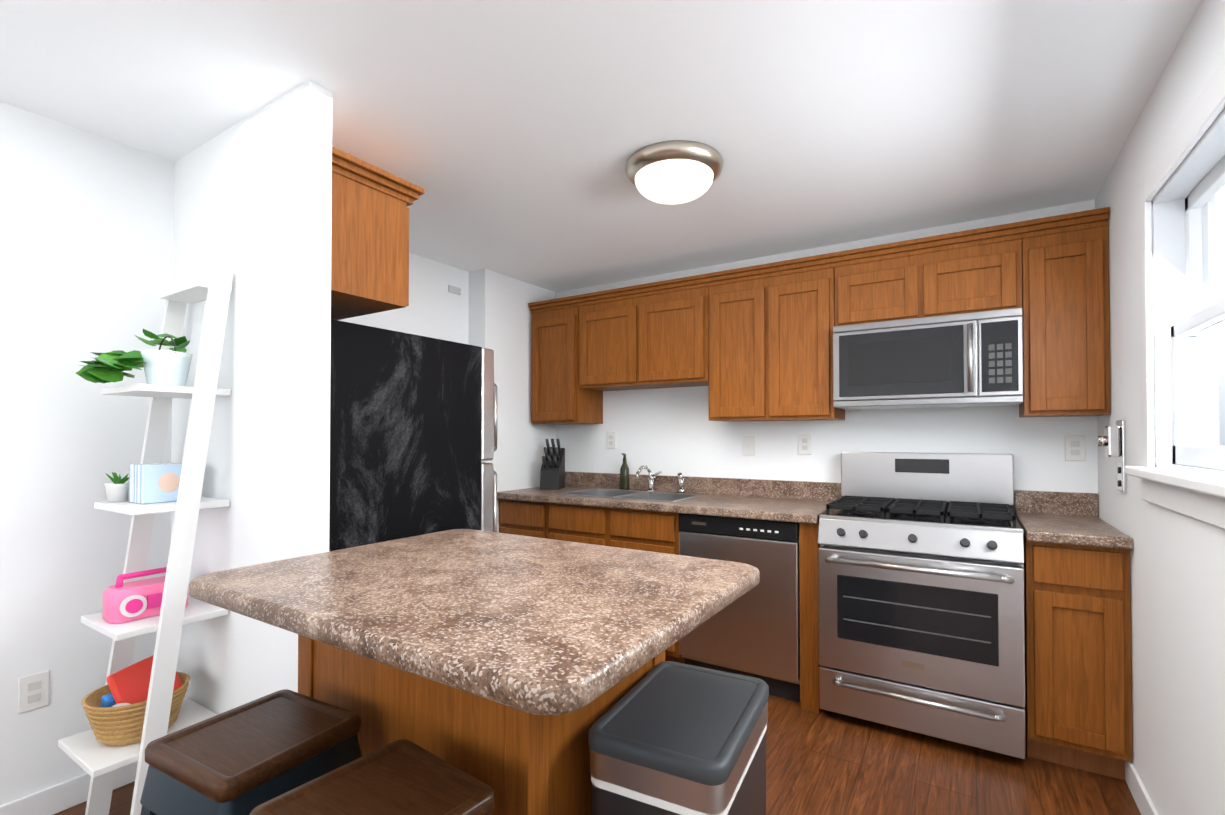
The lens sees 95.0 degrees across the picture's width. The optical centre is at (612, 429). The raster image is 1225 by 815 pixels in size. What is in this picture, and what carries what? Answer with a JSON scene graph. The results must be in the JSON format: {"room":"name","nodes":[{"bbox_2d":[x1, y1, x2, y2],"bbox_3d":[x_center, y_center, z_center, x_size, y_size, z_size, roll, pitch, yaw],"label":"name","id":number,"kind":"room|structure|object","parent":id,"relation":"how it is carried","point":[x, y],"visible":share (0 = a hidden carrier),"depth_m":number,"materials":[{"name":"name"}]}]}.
{"room":"kitchen","nodes":[
{"label":"kitchen","id":0,"kind":"room"},
{"bbox_2d":[0,101,174,805],"bbox_3d":[-2.752,0.106,0.682,0.120,2.360,3.655,0,-1,32],"label":"wall","id":1,"kind":"structure","parent":0,"point":[86,241],"depth_m":1.94,"materials":[{"name":"white paint"}]},
{"bbox_2d":[18,670,48,713],"bbox_3d":[-1.921,0.873,1.865,0.008,0.116,0.072,0,-1,32],"label":"outlet","id":2,"kind":"object","parent":1,"relation":"attached to","point":[33,691],"visible":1,"depth_m":1.86,"materials":[{"name":"white plastic"}]},
{"bbox_2d":[0,761,137,814],"bbox_3d":[-2.691,1.238,0.634,0.016,0.095,3.644,0,-1,32],"label":"baseboard","id":3,"kind":"structure","parent":1,"relation":"attached to","point":[61,796],"depth_m":1.91,"materials":[{"name":"white wood"}]},
{"bbox_2d":[170,80,331,713],"bbox_3d":[-1.400,0.125,2.034,1.180,2.360,0.075,0,-1,32],"label":"wall","id":4,"kind":"structure","parent":0,"point":[253,202],"depth_m":1.84,"materials":[{"name":"white paint"}]},
{"bbox_2d":[331,147,424,319],"bbox_3d":[-1.225,-0.695,2.233,0.916,0.466,0.425,0,-1,32],"label":"upper cabinet","id":5,"kind":"object","parent":4,"relation":"attached to","point":[370,244],"visible":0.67,"depth_m":2.01,"materials":[{"name":"brown wood"}]},
{"bbox_2d":[339,252,468,343],"bbox_3d":[-1.420,0.139,3.031,0.120,2.360,1.590,0,-1,32],"label":"wall","id":6,"kind":"structure","parent":0,"point":[436,308],"depth_m":3.43,"materials":[{"name":"white paint"}]},
{"bbox_2d":[449,285,460,294],"bbox_3d":[-1.006,-0.886,3.582,0.006,0.045,0.100,0,-1,32],"label":"wall air vent","id":7,"kind":"object","parent":6,"relation":"attached to","point":[454,290],"visible":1,"depth_m":3.58,"materials":[{"name":"grey plastic"}]},
{"bbox_2d":[468,268,555,532],"bbox_3d":[-0.705,0.152,4.023,0.270,2.360,0.850,0,-1,32],"label":"wall","id":8,"kind":"structure","parent":0,"point":[499,318],"depth_m":3.80,"materials":[{"name":"white paint"}]},
{"bbox_2d":[54,695,1140,814],"bbox_3d":[-0.814,1.339,0.857,3.850,0.100,6.350,0,-1,32],"label":"floor","id":9,"kind":"structure","parent":0,"point":[824,762],"depth_m":2.10,"materials":[{"name":"brown wood"}]},
{"bbox_2d":[58,268,232,814],"bbox_3d":[-1.541,0.382,1.863,0.362,1.838,0.351,0,-1,32],"label":"ladder shelf","id":10,"kind":"object","parent":9,"relation":"on","point":[93,757],"visible":0.85,"depth_m":1.83,"materials":[{"name":"white paint"}]},
{"bbox_2d":[104,472,128,501],"bbox_3d":[-1.659,0.192,1.886,0.078,0.099,0.072,0,-1,32],"label":"succulent pot","id":11,"kind":"object","parent":10,"relation":"on","point":[117,489],"visible":0.94,"depth_m":1.87,"materials":[{"name":"white ceramic"}]},
{"bbox_2d":[76,329,191,386],"bbox_3d":[-1.544,-0.236,1.821,0.203,0.193,0.283,0,-1,32],"label":"pothos plant","id":12,"kind":"object","parent":10,"relation":"on","point":[165,367],"visible":0.92,"depth_m":1.81,"materials":[{"name":"green plant"}]},
{"bbox_2d":[82,655,189,745],"bbox_3d":[-1.552,0.873,1.839,0.272,0.236,0.272,0,-1,32],"label":"basket","id":13,"kind":"object","parent":10,"relation":"on","point":[115,709],"visible":0.77,"depth_m":1.78,"materials":[{"name":"wicker"}]},
{"bbox_2d":[102,567,188,623],"bbox_3d":[-1.536,0.539,1.857,0.128,0.144,0.215,0,-1,32],"label":"radio","id":14,"kind":"object","parent":10,"relation":"on","point":[122,602],"visible":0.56,"depth_m":1.79,"materials":[{"name":"pink plastic"}]},
{"bbox_2d":[129,463,181,503],"bbox_3d":[-1.522,0.179,1.885,0.122,0.125,0.125,0,-1,32],"label":"books","id":15,"kind":"object","parent":10,"relation":"on","point":[153,483],"visible":0.88,"depth_m":1.84,"materials":[{"name":"blue paper"}]},
{"bbox_2d":[140,689,361,814],"bbox_3d":[-0.775,0.975,1.224,0.394,0.636,0.394,0,-1,28],"label":"stool","id":16,"kind":"object","parent":9,"relation":"on","point":[246,758],"visible":1,"depth_m":1.16,"materials":[{"name":"brown wood"}]},
{"bbox_2d":[250,739,493,814],"bbox_3d":[-0.418,0.972,0.984,0.394,0.636,0.394,-1,-1,37],"label":"stool","id":17,"kind":"object","parent":9,"relation":"on","point":[402,777],"visible":1,"depth_m":1.02,"materials":[{"name":"brown wood"}]},
{"bbox_2d":[329,319,496,550],"bbox_3d":[-1.107,0.466,2.511,0.800,1.689,0.932,0,-1,32],"label":"refrigerator","id":18,"kind":"object","parent":9,"relation":"on","point":[413,431],"visible":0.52,"depth_m":2.23,"materials":[{"name":"black metal"}]},
{"bbox_2d":[189,529,759,814],"bbox_3d":[-0.323,0.830,1.435,1.170,0.933,0.900,0,-1,32],"label":"kitchen island","id":19,"kind":"object","parent":9,"relation":"on","point":[510,670],"visible":0.92,"depth_m":1.22,"materials":[{"name":"brown stone"}]},
{"bbox_2d":[499,499,602,538],"bbox_3d":[-0.420,0.893,3.826,0.405,0.872,0.616,0,-1,32],"label":"base cabinet","id":20,"kind":"object","parent":9,"relation":"on","point":[516,517],"depth_m":3.50,"materials":[{"name":"brown wood"}]},
{"bbox_2d":[547,515,684,663],"bbox_3d":[0.132,0.975,3.476,0.893,0.699,0.616,0,-1,32],"label":"base cabinet","id":21,"kind":"object","parent":9,"relation":"on","point":[651,535],"depth_m":3.15,"materials":[{"name":"brown wood"}]},
{"bbox_2d":[589,661,768,814],"bbox_3d":[0.167,0.970,1.309,0.306,0.646,0.473,0,-1,27],"label":"trash can","id":22,"kind":"object","parent":9,"relation":"on","point":[670,738],"visible":1,"depth_m":1.19,"materials":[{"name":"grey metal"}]},
{"bbox_2d":[679,513,799,701],"bbox_3d":[0.767,0.883,3.054,0.620,0.870,0.598,0,-1,32],"label":"dishwasher","id":23,"kind":"object","parent":9,"relation":"on","point":[754,632],"visible":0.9,"depth_m":2.76,"materials":[{"name":"silver metal"}]},
{"bbox_2d":[818,452,1025,758],"bbox_3d":[1.412,0.715,2.596,0.761,1.194,0.726,0,-1,32],"label":"range","id":24,"kind":"object","parent":9,"relation":"on","point":[921,592],"visible":1,"depth_m":2.36,"materials":[{"name":"silver metal"}]},
{"bbox_2d":[1023,535,1132,779],"bbox_3d":[1.904,0.873,2.357,0.305,0.872,0.616,0,-1,32],"label":"base cabinet","id":25,"kind":"object","parent":9,"relation":"on","point":[1078,680],"depth_m":2.11,"materials":[{"name":"brown wood"}]},
{"bbox_2d":[497,465,1132,548],"bbox_3d":[0.712,0.400,3.098,3.106,0.346,0.647,0,-1,32],"label":"countertop","id":26,"kind":"structure","parent":25,"relation":"on","point":[1071,518],"depth_m":3.12,"materials":[{"name":"stone"}]},
{"bbox_2d":[540,439,564,489],"bbox_3d":[-0.418,0.240,3.908,0.130,0.348,0.221,0,-1,7],"label":"knife block","id":27,"kind":"object","parent":26,"relation":"on","point":[552,473],"visible":1,"depth_m":3.85,"materials":[{"name":"black"}]},
{"bbox_2d":[620,453,628,489],"bbox_3d":[0.082,0.288,3.816,0.064,0.249,0.065,0,-1,32],"label":"wine bottle","id":28,"kind":"object","parent":26,"relation":"on","point":[624,476],"visible":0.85,"depth_m":3.79,"materials":[{"name":"green glass"}]},
{"bbox_2d":[558,488,704,501],"bbox_3d":[0.114,0.491,3.489,0.814,0.174,0.444,0,-1,32],"label":"sink","id":29,"kind":"object","parent":26,"relation":"in","point":[649,495],"depth_m":3.57,"materials":[{"name":"silver metal"}]},
{"bbox_2d":[635,465,684,492],"bbox_3d":[0.300,0.322,3.568,0.272,0.175,0.230,0,-1,32],"label":"faucet","id":30,"kind":"object","parent":26,"relation":"on","point":[656,483],"depth_m":3.67,"materials":[{"name":"silver metal"}]},
{"bbox_2d":[0,0,1200,292],"bbox_3d":[-0.814,-1.121,0.891,3.850,0.100,6.350,0,-1,32],"label":"ceiling","id":31,"kind":"structure","parent":0,"point":[510,136],"depth_m":1.80,"materials":[{"name":"white paint"}]},
{"bbox_2d":[625,140,722,203],"bbox_3d":[0.245,-0.984,2.237,0.388,0.135,0.388,0,-1,32],"label":"ceiling light fixture","id":32,"kind":"object","parent":31,"relation":"attached to","point":[675,172],"visible":1,"depth_m":2.13,"materials":[{"name":"white glass"}]},
{"bbox_2d":[555,200,1097,513],"bbox_3d":[0.821,0.145,3.490,3.620,2.360,0.120,0,-1,32],"label":"wall","id":33,"kind":"structure","parent":0,"point":[675,431],"depth_m":3.23,"materials":[{"name":"white paint"}]},
{"bbox_2d":[530,299,602,423],"bbox_3d":[-0.324,-0.437,3.959,0.406,0.796,0.318,0,-1,32],"label":"upper cabinet","id":34,"kind":"object","parent":33,"relation":"attached to","point":[555,399],"depth_m":3.83,"materials":[{"name":"brown wood"}]},
{"bbox_2d":[607,431,615,448],"bbox_3d":[-0.009,0.076,3.937,0.074,0.120,0.011,0,-1,32],"label":"electrical outlet","id":35,"kind":"object","parent":33,"relation":"attached to","point":[611,439],"visible":1,"depth_m":3.93,"materials":[{"name":"white plastic"}]},
{"bbox_2d":[576,287,667,390],"bbox_3d":[0.073,-0.556,3.709,0.525,0.566,0.318,0,-1,32],"label":"upper cabinet","id":36,"kind":"object","parent":33,"relation":"attached to","point":[612,330],"depth_m":3.58,"materials":[{"name":"brown wood"}]},
{"bbox_2d":[648,279,707,387],"bbox_3d":[0.403,-0.558,3.500,0.525,0.566,0.318,0,-1,32],"label":"upper cabinet","id":37,"kind":"object","parent":33,"relation":"attached to","point":[677,312],"depth_m":3.34,"materials":[{"name":"brown wood"}]},
{"bbox_2d":[704,267,779,421],"bbox_3d":[0.802,-0.447,3.247,0.410,0.796,0.318,0,-1,32],"label":"upper cabinet","id":38,"kind":"object","parent":33,"relation":"attached to","point":[750,343],"depth_m":3.12,"materials":[{"name":"brown wood"}]},
{"bbox_2d":[743,435,754,454],"bbox_3d":[0.827,0.099,3.406,0.074,0.120,0.016,0,-1,32],"label":"light switch","id":39,"kind":"object","parent":33,"relation":"attached to","point":[748,444],"visible":1,"depth_m":3.40,"materials":[{"name":"white plastic"}]},
{"bbox_2d":[798,434,811,454],"bbox_3d":[1.107,0.086,3.232,0.074,0.120,0.011,0,-1,32],"label":"electrical outlet","id":40,"kind":"object","parent":33,"relation":"attached to","point":[805,444],"visible":1,"depth_m":3.23,"materials":[{"name":"white plastic"}]},
{"bbox_2d":[780,259,844,420],"bbox_3d":[1.035,-0.449,3.100,0.410,0.796,0.318,0,-1,32],"label":"upper cabinet","id":41,"kind":"object","parent":33,"relation":"attached to","point":[807,290],"depth_m":2.93,"materials":[{"name":"brown wood"}]},
{"bbox_2d":[836,243,939,325],"bbox_3d":[1.404,-0.683,2.870,0.455,0.334,0.318,0,-1,32],"label":"upper cabinet","id":42,"kind":"object","parent":33,"relation":"attached to","point":[900,283],"depth_m":2.73,"materials":[{"name":"brown wood"}]},
{"bbox_2d":[833,308,1022,409],"bbox_3d":[1.512,-0.312,2.735,0.768,0.404,0.423,0,-1,32],"label":"microwave","id":43,"kind":"object","parent":42,"relation":"attached to","point":[974,359],"visible":1,"depth_m":2.58,"materials":[{"name":"silver metal"}]},
{"bbox_2d":[940,227,1027,315],"bbox_3d":[1.675,-0.686,2.698,0.455,0.334,0.318,0,-1,32],"label":"upper cabinet","id":44,"kind":"object","parent":33,"relation":"attached to","point":[979,273],"depth_m":2.52,"materials":[{"name":"brown wood"}]},
{"bbox_2d":[1019,215,1110,416],"bbox_3d":[1.991,-0.457,2.495,0.284,0.796,0.318,0,-1,32],"label":"upper cabinet","id":45,"kind":"object","parent":33,"relation":"attached to","point":[1066,325],"depth_m":2.37,"materials":[{"name":"brown wood"}]},
{"bbox_2d":[1065,435,1085,460],"bbox_3d":[2.130,0.087,2.585,0.074,0.120,0.011,0,-1,32],"label":"electrical outlet","id":46,"kind":"object","parent":33,"relation":"attached to","point":[1075,447],"visible":1,"depth_m":2.58,"materials":[{"name":"white plastic"}]},
{"bbox_2d":[1095,0,1224,814],"bbox_3d":[0.676,0.097,0.003,0.140,2.360,6.170,0,-1,32],"label":"wall","id":47,"kind":"structure","parent":0,"point":[1177,579],"depth_m":1.70,"materials":[{"name":"white paint"}]},
{"bbox_2d":[1096,420,1126,491],"bbox_3d":[1.902,0.101,2.145,0.074,0.270,0.100,0,-1,32],"label":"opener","id":48,"kind":"structure","parent":47,"relation":"attached to","point":[1112,440],"depth_m":2.11,"materials":[{"name":"silver metal"}]},
{"bbox_2d":[1125,761,1158,814],"bbox_3d":[0.439,1.226,-0.244,0.013,0.095,5.505,0,-1,32],"label":"baseboard","id":49,"kind":"structure","parent":47,"relation":"attached to","point":[1144,803],"depth_m":1.92,"materials":[{"name":"white wood"}]},
{"bbox_2d":[1125,57,1224,528],"bbox_3d":[1.446,-0.295,1.297,0.175,1.040,1.290,0,-1,32],"label":"window","id":50,"kind":"structure","parent":47,"relation":"in","point":[1186,476],"depth_m":1.70,"materials":[{"name":"white"}]},
{"label":"outside","id":51,"kind":"structure","parent":0,"visible":0},
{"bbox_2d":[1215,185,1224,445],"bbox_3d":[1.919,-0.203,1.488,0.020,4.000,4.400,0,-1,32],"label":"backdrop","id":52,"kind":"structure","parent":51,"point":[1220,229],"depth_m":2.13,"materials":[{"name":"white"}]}
]}

